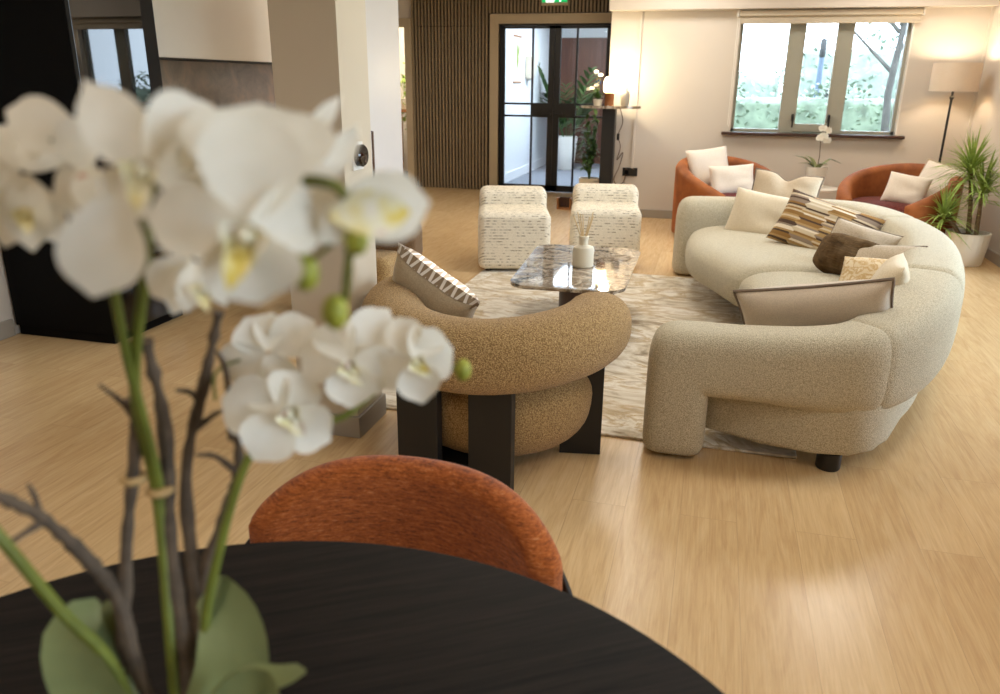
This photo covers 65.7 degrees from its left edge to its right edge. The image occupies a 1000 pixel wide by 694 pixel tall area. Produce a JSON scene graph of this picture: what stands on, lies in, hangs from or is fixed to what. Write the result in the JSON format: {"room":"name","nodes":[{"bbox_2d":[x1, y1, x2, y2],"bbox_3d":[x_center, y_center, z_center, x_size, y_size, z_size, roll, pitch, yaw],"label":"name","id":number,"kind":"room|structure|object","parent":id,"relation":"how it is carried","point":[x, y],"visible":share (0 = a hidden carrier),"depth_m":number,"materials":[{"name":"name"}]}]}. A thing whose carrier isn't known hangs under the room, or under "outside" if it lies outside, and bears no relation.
{"room":"lounge","nodes":[
{"label":"lounge","id":0,"kind":"room"},
{"bbox_2d":[0,245,20,333],"bbox_3d":[-3.197,-1.812,5.554,1.570,2.600,15.200,6,20,14],"label":"wall","id":1,"kind":"structure","parent":0,"point":[6,307],"depth_m":4.41,"materials":[{"name":"paint"}]},
{"bbox_2d":[0,319,15,340],"bbox_3d":[-3.597,0.815,1.741,0.018,0.100,5.990,6,20,14],"label":"baseboard","id":2,"kind":"structure","parent":1,"relation":"attached to","point":[7,328],"depth_m":4.43,"materials":[{"name":"grey paint"}]},
{"bbox_2d":[152,0,271,61],"bbox_3d":[-2.190,-2.439,5.262,0.360,0.905,1.913,6,20,14],"label":"upper cabinet","id":3,"kind":"object","parent":1,"relation":"attached to","point":[234,30],"visible":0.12,"depth_m":5.39,"materials":[{"name":"beige paint"}]},
{"bbox_2d":[160,60,275,108],"bbox_3d":[-2.256,-1.878,5.992,0.020,0.630,2.865,6,20,14],"label":"backsplash","id":4,"kind":"structure","parent":1,"relation":"attached to","point":[221,85],"depth_m":6.12,"materials":[{"name":"brown stone"}]},
{"bbox_2d":[267,0,381,415],"bbox_3d":[-0.676,-0.902,2.979,0.267,2.600,0.250,6,20,14],"label":"wall pillar","id":5,"kind":"structure","parent":0,"point":[319,47],"depth_m":2.85,"materials":[{"name":"paint"}]},
{"bbox_2d":[331,393,385,437],"bbox_3d":[-0.689,0.282,3.386,0.295,0.095,0.280,6,20,14],"label":"baseboard","id":6,"kind":"structure","parent":5,"relation":"attached to","point":[352,426],"depth_m":3.26,"materials":[{"name":"grey paint"}]},
{"bbox_2d":[352,141,368,170],"bbox_3d":[-0.538,-0.735,2.980,0.038,0.105,0.090,6,20,14],"label":"thermostat","id":7,"kind":"object","parent":5,"relation":"attached to","point":[360,160],"visible":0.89,"depth_m":2.96,"materials":[{"name":"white plastic"}]},
{"bbox_2d":[399,27,407,170],"bbox_3d":[-0.914,-4.112,12.325,2.230,2.600,0.200,6,20,14],"label":"wall","id":8,"kind":"structure","parent":0,"point":[401,29],"depth_m":12.34,"materials":[{"name":"paint"}]},
{"bbox_2d":[0,163,999,693],"bbox_3d":[0.207,-0.606,6.302,8.000,0.100,17.600,6,20,14],"label":"floor","id":9,"kind":"structure","parent":0,"point":[879,573],"depth_m":2.74,"materials":[{"name":"brown wood"}]},
{"bbox_2d":[0,0,182,343],"bbox_3d":[-2.344,-1.293,4.298,0.750,2.450,0.630,6,20,14],"label":"tall cabinet","id":10,"kind":"object","parent":9,"relation":"on","point":[48,48],"visible":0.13,"depth_m":4.12,"materials":[{"name":"black wood"}]},
{"bbox_2d":[159,57,271,64],"bbox_3d":[-2.075,-2.156,5.846,0.330,0.007,2.865,6,20,14],"label":"trim","id":11,"kind":"structure","parent":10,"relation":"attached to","point":[160,58],"depth_m":5.62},
{"bbox_2d":[0,541,723,693],"bbox_3d":[-0.286,0.857,0.713,1.270,0.750,1.270,-5,20,-17],"label":"dining table","id":12,"kind":"object","parent":9,"relation":"on","point":[359,618],"visible":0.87,"depth_m":1.00,"materials":[{"name":"black wood"}]},
{"bbox_2d":[0,79,471,693],"bbox_3d":[-0.193,0.159,0.563,0.342,0.669,0.271,6,20,14],"label":"orchid","id":13,"kind":"object","parent":12,"relation":"on","point":[248,189],"visible":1,"depth_m":0.46,"materials":[{"name":"white plant"}]},
{"bbox_2d":[365,0,402,172],"bbox_3d":[-1.032,-1.692,5.499,0.499,2.450,0.760,6,20,14],"label":"wall","id":14,"kind":"structure","parent":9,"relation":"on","point":[382,23],"depth_m":5.47,"materials":[{"name":"white paint"}]},
{"bbox_2d":[375,226,422,282],"bbox_3d":[-0.872,-0.489,4.850,0.690,0.600,0.490,6,20,14],"label":"cushion","id":15,"kind":"object","parent":9,"relation":"on","point":[386,253],"visible":0.07,"depth_m":4.73,"materials":[{"name":"beige fabric"}]},
{"bbox_2d":[245,455,572,595],"bbox_3d":[-0.228,0.656,1.303,0.643,0.751,0.672,6,20,14],"label":"dining chair","id":16,"kind":"object","parent":9,"relation":"on","point":[433,505],"visible":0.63,"depth_m":1.43,"materials":[{"name":"orange fabric"}]},
{"bbox_2d":[361,275,631,490],"bbox_3d":[-0.047,0.099,3.050,1.064,0.670,0.891,7,20,19],"label":"armchair","id":17,"kind":"object","parent":9,"relation":"on","point":[535,383],"visible":0.75,"depth_m":2.76,"materials":[{"name":"beige fabric"}]},
{"bbox_2d":[392,243,479,317],"bbox_3d":[-0.280,-0.162,3.111,0.541,0.534,0.244,10,21,25],"label":"cushion","id":18,"kind":"object","parent":17,"relation":"on","point":[440,292],"visible":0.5,"depth_m":2.96,"materials":[{"name":"beige fabric"}]},
{"bbox_2d":[478,185,550,269],"bbox_3d":[0.107,-0.965,6.265,0.560,0.600,0.695,0,19,-1],"label":"stool","id":19,"kind":"object","parent":9,"relation":"on","point":[513,221],"visible":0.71,"depth_m":5.97,"materials":[{"name":"beige fabric"}]},
{"bbox_2d":[556,197,572,209],"bbox_3d":[0.763,-1.697,9.142,0.170,0.130,0.120,6,20,14],"label":"wooden box","id":20,"kind":"object","parent":9,"relation":"on","point":[564,203],"visible":0.98,"depth_m":9.16,"materials":[{"name":"brown wood"}]},
{"bbox_2d":[537,62,600,169],"bbox_3d":[1.159,-3.871,12.998,1.028,1.746,1.128,6,20,14],"label":"plant","id":21,"kind":"object","parent":9,"relation":"on","point":[565,143],"visible":0.55,"depth_m":12.98,"materials":[{"name":"green plant"}]},
{"bbox_2d":[572,109,599,182],"bbox_3d":[0.946,-2.075,8.686,0.355,1.144,0.341,6,20,14],"label":"potted palm","id":22,"kind":"object","parent":9,"relation":"on","point":[591,151],"visible":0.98,"depth_m":8.60,"materials":[{"name":"green plant"}]},
{"bbox_2d":[579,177,598,182],"bbox_3d":[1.003,-1.718,8.793,0.230,0.400,0.230,6,20,14],"label":"pot","id":23,"kind":"object","parent":9,"relation":"on","point":[581,179],"depth_m":8.66,"materials":[{"name":"beige ceramic"}]},
{"bbox_2d":[382,269,796,458],"bbox_3d":[0.558,-0.116,4.709,2.110,0.011,2.970,6,20,14],"label":"area rug","id":24,"kind":"object","parent":9,"relation":"on","point":[652,301],"visible":0.2,"depth_m":4.96,"materials":[{"name":"fabric"}]},
{"bbox_2d":[510,244,640,305],"bbox_3d":[0.470,-0.319,4.715,0.686,0.368,1.160,5,19,12],"label":"coffee table","id":25,"kind":"object","parent":24,"relation":"on","point":[549,267],"visible":0.76,"depth_m":4.47,"materials":[{"name":"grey stone"}]},
{"bbox_2d":[572,212,593,267],"bbox_3d":[0.494,-0.634,4.568,0.128,0.321,0.126,6,20,14],"label":"reed diffuser","id":26,"kind":"object","parent":25,"relation":"on","point":[583,253],"visible":1,"depth_m":4.55,"materials":[{"name":"beige ceramic"}]},
{"bbox_2d":[569,183,641,250],"bbox_3d":[0.871,-1.022,6.454,0.560,0.600,0.695,3,19,6],"label":"stool","id":27,"kind":"object","parent":9,"relation":"on","point":[616,223],"visible":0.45,"depth_m":6.15,"materials":[{"name":"beige fabric"}]},
{"bbox_2d":[581,105,640,183],"bbox_3d":[1.152,-1.959,8.285,0.630,1.190,0.400,6,20,14],"label":"console table","id":28,"kind":"object","parent":9,"relation":"on","point":[609,113],"visible":0.71,"depth_m":8.13,"materials":[{"name":"black wood"}]},
{"bbox_2d":[586,70,602,105],"bbox_3d":[1.016,-2.697,8.052,0.237,0.352,0.146,6,20,14],"label":"flowering plant","id":29,"kind":"object","parent":28,"relation":"on","point":[598,101],"visible":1,"depth_m":8.05,"materials":[{"name":"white plant"}]},
{"bbox_2d":[604,77,615,105],"bbox_3d":[1.137,-2.650,8.021,0.132,0.285,0.132,6,20,14],"label":"table lamp","id":30,"kind":"object","parent":28,"relation":"on","point":[609,82],"visible":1,"depth_m":7.98,"materials":[{"name":"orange glass"}]},
{"bbox_2d":[613,109,625,183],"bbox_3d":[1.318,-2.166,8.392,0.135,0.808,0.053,3,19,8],"label":"cable","id":31,"kind":"object","parent":28,"relation":"hanging from","point":[618,134],"visible":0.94,"depth_m":8.42,"materials":[{"name":"black plastic"}]},
{"bbox_2d":[620,73,632,105],"bbox_3d":[1.300,-2.660,7.986,0.109,0.330,0.096,-7,20,-22],"label":"bud vase","id":32,"kind":"object","parent":28,"relation":"on","point":[625,95],"visible":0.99,"depth_m":7.98,"materials":[{"name":"beige ceramic"}]},
{"bbox_2d":[671,156,770,232],"bbox_3d":[2.188,-1.469,7.579,1.000,0.740,0.920,-5,20,-16],"label":"barrel chair","id":33,"kind":"object","parent":9,"relation":"on","point":[686,184],"visible":0.26,"depth_m":7.37,"materials":[{"name":"orange fabric"}]},
{"bbox_2d":[685,146,727,185],"bbox_3d":[2.050,-1.756,7.593,0.460,0.416,0.206,-2,19,-7],"label":"cushion","id":34,"kind":"object","parent":33,"relation":"on","point":[699,161],"visible":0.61,"depth_m":7.54,"materials":[{"name":"white fabric"}]},
{"bbox_2d":[722,193,736,196],"bbox_3d":[2.205,-1.440,7.528,0.768,0.178,0.800,-5,20,-16],"label":"seat cushion","id":35,"kind":"object","parent":33,"relation":"on","point":[723,194],"depth_m":7.22,"materials":[{"name":"fabric"}]},
{"bbox_2d":[709,164,753,192],"bbox_3d":[2.201,-1.585,7.345,0.444,0.302,0.179,2,19,5],"label":"cushion","id":36,"kind":"object","parent":33,"relation":"on","point":[725,179],"visible":0.88,"depth_m":7.29,"materials":[{"name":"white fabric"}]},
{"bbox_2d":[642,196,964,471],"bbox_3d":[1.739,-0.341,4.418,1.632,0.650,3.518,6,20,14],"label":"curved sofa","id":37,"kind":"object","parent":9,"relation":"on","point":[833,391],"visible":0.7,"depth_m":2.99,"materials":[{"name":"beige fabric"}]},
{"bbox_2d":[685,225,822,306],"bbox_3d":[1.832,-0.531,5.080,1.230,0.302,1.511,6,20,14],"label":"seat cushion","id":38,"kind":"object","parent":37,"relation":"on","point":[719,258],"depth_m":4.82,"materials":[{"name":"beige fabric"}]},
{"bbox_2d":[724,187,788,233],"bbox_3d":[1.841,-0.903,5.423,0.533,0.380,0.215,15,24,36],"label":"cushion","id":39,"kind":"object","parent":37,"relation":"on","point":[752,211],"visible":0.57,"depth_m":5.39,"materials":[{"name":"beige fabric"}]},
{"bbox_2d":[752,168,824,197],"bbox_3d":[2.071,-1.116,5.648,0.508,0.336,0.200,11,21,27],"label":"cushion","id":40,"kind":"object","parent":37,"relation":"on","point":[765,181],"visible":0.51,"depth_m":5.60,"materials":[{"name":"beige fabric"}]},
{"bbox_2d":[739,271,839,288],"bbox_3d":[1.559,-0.082,3.716,0.898,0.302,1.359,6,20,14],"label":"seat cushion","id":41,"kind":"object","parent":37,"relation":"on","point":[781,278],"depth_m":4.11,"materials":[{"name":"beige fabric"}]},
{"bbox_2d":[733,277,894,325],"bbox_3d":[1.302,-0.119,3.197,0.665,0.438,0.230,9,21,24],"label":"cushion","id":42,"kind":"object","parent":37,"relation":"on","point":[826,303],"visible":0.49,"depth_m":3.09,"materials":[{"name":"beige fabric"}]},
{"bbox_2d":[766,188,886,249],"bbox_3d":[2.052,-0.747,4.904,0.671,0.441,0.230,18,26,41],"label":"cushion","id":43,"kind":"object","parent":37,"relation":"on","point":[805,220],"visible":0.59,"depth_m":4.90,"materials":[{"name":"fabric"}]},
{"bbox_2d":[812,233,879,274],"bbox_3d":[1.890,-0.474,4.168,0.232,0.256,0.386,-17,25,-41],"label":"cushion","id":44,"kind":"object","parent":37,"relation":"on","point":[829,257],"visible":0.5,"depth_m":4.13,"materials":[{"name":"brown fabric"}]},
{"bbox_2d":[839,256,887,280],"bbox_3d":[1.848,-0.311,3.764,0.440,0.257,0.202,18,26,42],"label":"cushion","id":45,"kind":"object","parent":37,"relation":"on","point":[854,268],"visible":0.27,"depth_m":3.81,"materials":[{"name":"beige fabric"}]},
{"bbox_2d":[831,217,902,245],"bbox_3d":[2.041,-0.549,4.427,0.207,0.331,0.446,-15,25,-39],"label":"cushion","id":46,"kind":"object","parent":37,"relation":"on","point":[844,226],"visible":0.34,"depth_m":4.37,"materials":[{"name":"beige fabric"}]},
{"bbox_2d":[840,245,927,274],"bbox_3d":[1.965,-0.408,4.003,0.406,0.262,0.203,18,26,42],"label":"cushion","id":47,"kind":"object","parent":37,"relation":"on","point":[877,251],"visible":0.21,"depth_m":3.98,"materials":[{"name":"beige fabric"}]},
{"bbox_2d":[871,253,909,285],"bbox_3d":[1.706,-0.241,3.457,0.192,0.315,0.362,9,21,23],"label":"cushion","id":48,"kind":"object","parent":37,"relation":"on","point":[896,266],"visible":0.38,"depth_m":3.32,"materials":[{"name":"beige fabric"}]},
{"bbox_2d":[819,185,837,192],"bbox_3d":[3.136,-1.368,7.753,0.440,0.455,0.440,6,20,14],"label":"side table","id":49,"kind":"object","parent":9,"relation":"on","point":[825,189],"visible":0.08,"depth_m":7.53,"materials":[{"name":"white ceramic"}]},
{"bbox_2d":[795,125,838,187],"bbox_3d":[3.119,-1.871,7.587,0.464,0.602,0.206,6,20,14],"label":"potted orchid","id":50,"kind":"object","parent":49,"relation":"on","point":[815,169],"visible":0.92,"depth_m":7.55,"materials":[{"name":"white ceramic"}]},
{"bbox_2d":[836,163,963,233],"bbox_3d":[3.592,-1.258,7.005,0.920,0.740,1.000,-14,24,-37],"label":"barrel chair","id":51,"kind":"object","parent":9,"relation":"on","point":[867,185],"visible":0.36,"depth_m":7.09,"materials":[{"name":"orange fabric"}]},
{"bbox_2d":[853,196,909,212],"bbox_3d":[3.545,-1.236,6.973,0.800,0.178,0.768,-14,24,-37],"label":"seat cushion","id":52,"kind":"object","parent":51,"relation":"on","point":[875,200],"depth_m":6.80,"materials":[{"name":"fabric"}]},
{"bbox_2d":[880,171,932,203],"bbox_3d":[3.579,-1.384,6.823,0.385,0.293,0.180,18,26,42],"label":"cushion","id":53,"kind":"object","parent":51,"relation":"on","point":[903,188],"visible":0.91,"depth_m":6.77,"materials":[{"name":"white fabric"}]},
{"bbox_2d":[918,158,967,197],"bbox_3d":[3.876,-1.434,6.851,0.226,0.425,0.484,-14,24,-37],"label":"cushion","id":54,"kind":"object","parent":51,"relation":"on","point":[926,173],"visible":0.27,"depth_m":6.82,"materials":[{"name":"white fabric"}]},
{"bbox_2d":[928,62,983,162],"bbox_3d":[4.207,-1.846,7.382,0.410,1.620,0.410,6,20,14],"label":"floor lamp","id":55,"kind":"object","parent":9,"relation":"on","point":[953,77],"visible":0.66,"depth_m":7.01,"materials":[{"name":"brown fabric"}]},
{"bbox_2d":[920,127,999,266],"bbox_3d":[3.787,-1.263,6.408,0.784,1.142,0.762,6,20,14],"label":"dracaena","id":56,"kind":"object","parent":9,"relation":"on","point":[972,244],"visible":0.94,"depth_m":6.34,"materials":[{"name":"green plant"}]},
{"bbox_2d":[398,0,611,17],"bbox_3d":[-0.260,-3.452,10.420,4.150,2.600,0.150,6,20,14],"label":"wall","id":57,"kind":"structure","parent":0,"point":[404,6],"depth_m":10.27,"materials":[{"name":"paint"}]},
{"bbox_2d":[398,18,415,180],"bbox_3d":[-1.622,-3.384,10.798,0.948,2.200,0.215,6,20,14],"label":"trim","id":58,"kind":"structure","parent":57,"relation":"attached to","point":[406,23],"depth_m":10.54,"materials":[{"name":"paint"}]},
{"bbox_2d":[411,0,611,188],"bbox_3d":[0.204,-3.373,10.204,2.866,2.600,0.049,6,20,14],"label":"wall panel","id":59,"kind":"object","parent":57,"relation":"attached to","point":[451,38],"depth_m":10.37,"materials":[{"name":"brown wood"}]},
{"bbox_2d":[489,13,611,185],"bbox_3d":[0.704,-3.175,10.202,1.692,2.235,0.215,6,20,14],"label":"trim","id":60,"kind":"structure","parent":57,"relation":"attached to","point":[496,20],"depth_m":10.05,"materials":[{"name":"paint"}]},
{"bbox_2d":[541,0,567,5],"bbox_3d":[0.686,-4.391,9.665,0.340,0.235,0.039,6,20,14],"label":"exit sign","id":61,"kind":"object","parent":57,"relation":"attached to","point":[543,2],"visible":1,"depth_m":9.69,"materials":[{"name":"paint"}]},
{"bbox_2d":[499,23,611,191],"bbox_3d":[0.700,-3.112,10.198,1.465,2.120,0.133,6,20,14],"label":"door","id":62,"kind":"structure","parent":57,"relation":"in","point":[553,110],"depth_m":10.18,"materials":[{"name":"black metal"}]},
{"bbox_2d":[504,29,549,173],"bbox_3d":[0.336,-4.021,12.326,0.200,2.450,4.000,6,20,14],"label":"wall","id":63,"kind":"structure","parent":0,"point":[517,129],"depth_m":12.17,"materials":[{"name":"paint"}]},
{"bbox_2d":[513,34,521,82],"bbox_3d":[0.261,-4.271,11.497,0.015,0.664,0.480,6,20,14],"label":"poster","id":64,"kind":"object","parent":63,"relation":"attached to","point":[517,39],"visible":1,"depth_m":11.47,"materials":[{"name":"white paper"}]},
{"bbox_2d":[504,157,545,182],"bbox_3d":[0.430,-2.913,12.676,0.018,0.130,4.000,6,20,14],"label":"baseboard","id":65,"kind":"structure","parent":63,"relation":"attached to","point":[511,175],"depth_m":12.40,"materials":[{"name":"paint"}]},
{"bbox_2d":[525,56,534,80],"bbox_3d":[0.470,-4.360,12.118,0.102,0.370,0.260,6,20,14],"label":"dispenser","id":66,"kind":"object","parent":63,"relation":"attached to","point":[528,60],"visible":0.73,"depth_m":12.01,"materials":[{"name":"white plastic"}]},
{"bbox_2d":[572,235,593,267],"bbox_3d":[0.494,-0.569,4.590,0.126,0.184,0.126,6,20,14],"label":"bottle","id":67,"kind":"object","parent":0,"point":[583,253],"depth_m":4.55,"materials":[{"name":"beige ceramic"}]},
{"bbox_2d":[562,28,607,37],"bbox_3d":[1.968,-4.552,13.922,2.470,2.450,0.100,6,20,14],"label":"wall","id":68,"kind":"structure","parent":0,"point":[571,32],"depth_m":13.66,"materials":[{"name":"paint"}]},
{"bbox_2d":[559,38,606,163],"bbox_3d":[1.970,-4.397,13.886,2.020,2.180,0.060,6,20,14],"label":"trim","id":69,"kind":"structure","parent":68,"relation":"attached to","point":[591,51],"depth_m":13.83,"materials":[{"name":"brown wood"}]},
{"bbox_2d":[609,7,991,210],"bbox_3d":[3.201,-2.816,8.670,3.755,2.600,1.730,6,20,14],"label":"wall","id":70,"kind":"structure","parent":0,"point":[687,58],"depth_m":8.02,"materials":[{"name":"paint"}]},
{"bbox_2d":[622,167,637,175],"bbox_3d":[1.426,-1.923,8.509,0.162,0.090,0.048,6,20,14],"label":"wall socket","id":71,"kind":"object","parent":70,"relation":"attached to","point":[628,171],"visible":1,"depth_m":8.51,"materials":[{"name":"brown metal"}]},
{"bbox_2d":[631,11,642,167],"bbox_3d":[1.456,-2.715,8.246,0.025,1.590,0.022,6,20,14],"label":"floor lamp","id":72,"kind":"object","parent":70,"relation":"attached to","point":[641,12],"depth_m":8.22,"materials":[{"name":"metal"}]},
{"bbox_2d":[639,209,671,218],"bbox_3d":[2.863,-1.367,8.303,3.555,0.090,0.018,6,20,14],"label":"baseboard","id":73,"kind":"structure","parent":70,"relation":"attached to","point":[647,213],"depth_m":8.58,"materials":[{"name":"grey paint"}]},
{"bbox_2d":[609,0,999,10],"bbox_3d":[2.863,-3.540,7.502,3.570,0.480,0.130,6,20,14],"label":"trim","id":74,"kind":"structure","parent":70,"relation":"attached to","point":[615,5],"depth_m":7.55,"materials":[{"name":"paint"}]},
{"bbox_2d":[722,8,914,138],"bbox_3d":[3.198,-2.753,7.784,1.755,1.225,0.210,6,20,14],"label":"window","id":75,"kind":"structure","parent":70,"relation":"in","point":[787,126],"depth_m":7.82,"materials":[{"name":"paint"}]},
{"bbox_2d":[727,8,925,125],"bbox_3d":[3.194,-2.756,7.707,1.705,1.118,0.069,6,20,14],"label":"roller blind","id":76,"kind":"object","parent":75,"relation":"attached to","point":[887,15],"visible":1,"depth_m":7.53,"materials":[{"name":"fabric"}]},
{"bbox_2d":[960,7,994,167],"bbox_3d":[4.577,-2.208,7.522,0.023,2.020,0.025,6,20,14],"label":"trim","id":77,"kind":"structure","parent":70,"relation":"attached to","point":[992,8],"depth_m":7.34,"materials":[{"name":"paint"}]},
{"bbox_2d":[945,228,991,266],"bbox_3d":[3.905,-0.833,6.500,0.337,0.270,0.337,6,20,14],"label":"pot","id":78,"kind":"object","parent":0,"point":[978,242],"depth_m":6.38,"materials":[{"name":"ceramic"}]},
{"bbox_2d":[956,2,999,253],"bbox_3d":[3.174,-0.582,2.159,0.200,2.600,11.570,6,20,14],"label":"wall","id":79,"kind":"structure","parent":0,"point":[986,116],"depth_m":7.04,"materials":[{"name":"paint"}]},
{"bbox_2d":[984,248,999,266],"bbox_3d":[4.327,-0.913,7.025,0.018,0.090,1.832,6,20,14],"label":"baseboard","id":80,"kind":"structure","parent":79,"relation":"attached to","point":[994,257],"depth_m":6.58,"materials":[{"name":"grey paint"}]},
{"bbox_3d":[-1.150,-2.571,11.987,2.230,0.100,1.900,6,20,14],"label":"floor","id":81,"kind":"structure","parent":0,"visible":0},
{"bbox_2d":[401,109,405,172],"bbox_3d":[-1.431,-3.203,12.127,0.500,0.998,0.400,6,20,14],"label":"plant shelf","id":82,"kind":"object","parent":81,"relation":"on","point":[402,110],"visible":0.04,"depth_m":12.25,"materials":[{"name":"brown wood"}]},
{"bbox_2d":[400,62,406,130],"bbox_3d":[-1.443,-3.833,11.910,0.529,1.093,0.470,15,24,36],"label":"trailing plant","id":83,"kind":"object","parent":82,"relation":"on","point":[403,100],"visible":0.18,"depth_m":11.86,"materials":[{"name":"green plant"}]},
{"bbox_3d":[9.059,-9.052,32.248,80.000,0.200,50.700,6,20,14],"label":"ground","id":84,"kind":"structure","parent":0,"visible":0},
{"bbox_2d":[737,67,803,97],"bbox_3d":[4.076,-5.576,18.062,5.403,2.586,1.864,6,20,14],"label":"shrub","id":85,"kind":"object","parent":84,"relation":"on","point":[756,84],"visible":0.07,"depth_m":16.99,"materials":[{"name":"green plant"}]},
{"bbox_2d":[734,79,893,134],"bbox_3d":[6.135,-3.812,13.777,10.562,1.995,1.159,6,20,14],"label":"hedge","id":86,"kind":"object","parent":84,"relation":"on","point":[859,114],"visible":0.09,"depth_m":13.56,"materials":[{"name":"green plant"}]},
{"bbox_2d":[813,38,827,97],"bbox_3d":[6.052,-4.570,14.879,0.180,2.540,0.180,6,20,14],"label":"street lamp","id":87,"kind":"object","parent":84,"relation":"on","point":[823,44],"visible":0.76,"depth_m":14.58,"materials":[{"name":"metal"}]},
{"bbox_2d":[774,23,901,98],"bbox_3d":[10.784,-6.491,19.611,7.499,3.333,2.200,6,20,14],"label":"shrub","id":88,"kind":"object","parent":84,"relation":"on","point":[868,73],"visible":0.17,"depth_m":19.39,"materials":[{"name":"green plant"}]},
{"bbox_2d":[832,23,906,131],"bbox_3d":[6.216,-4.389,12.113,3.187,4.004,2.267,6,20,14],"label":"tree","id":89,"kind":"object","parent":84,"relation":"on","point":[885,122],"visible":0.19,"depth_m":12.21,"materials":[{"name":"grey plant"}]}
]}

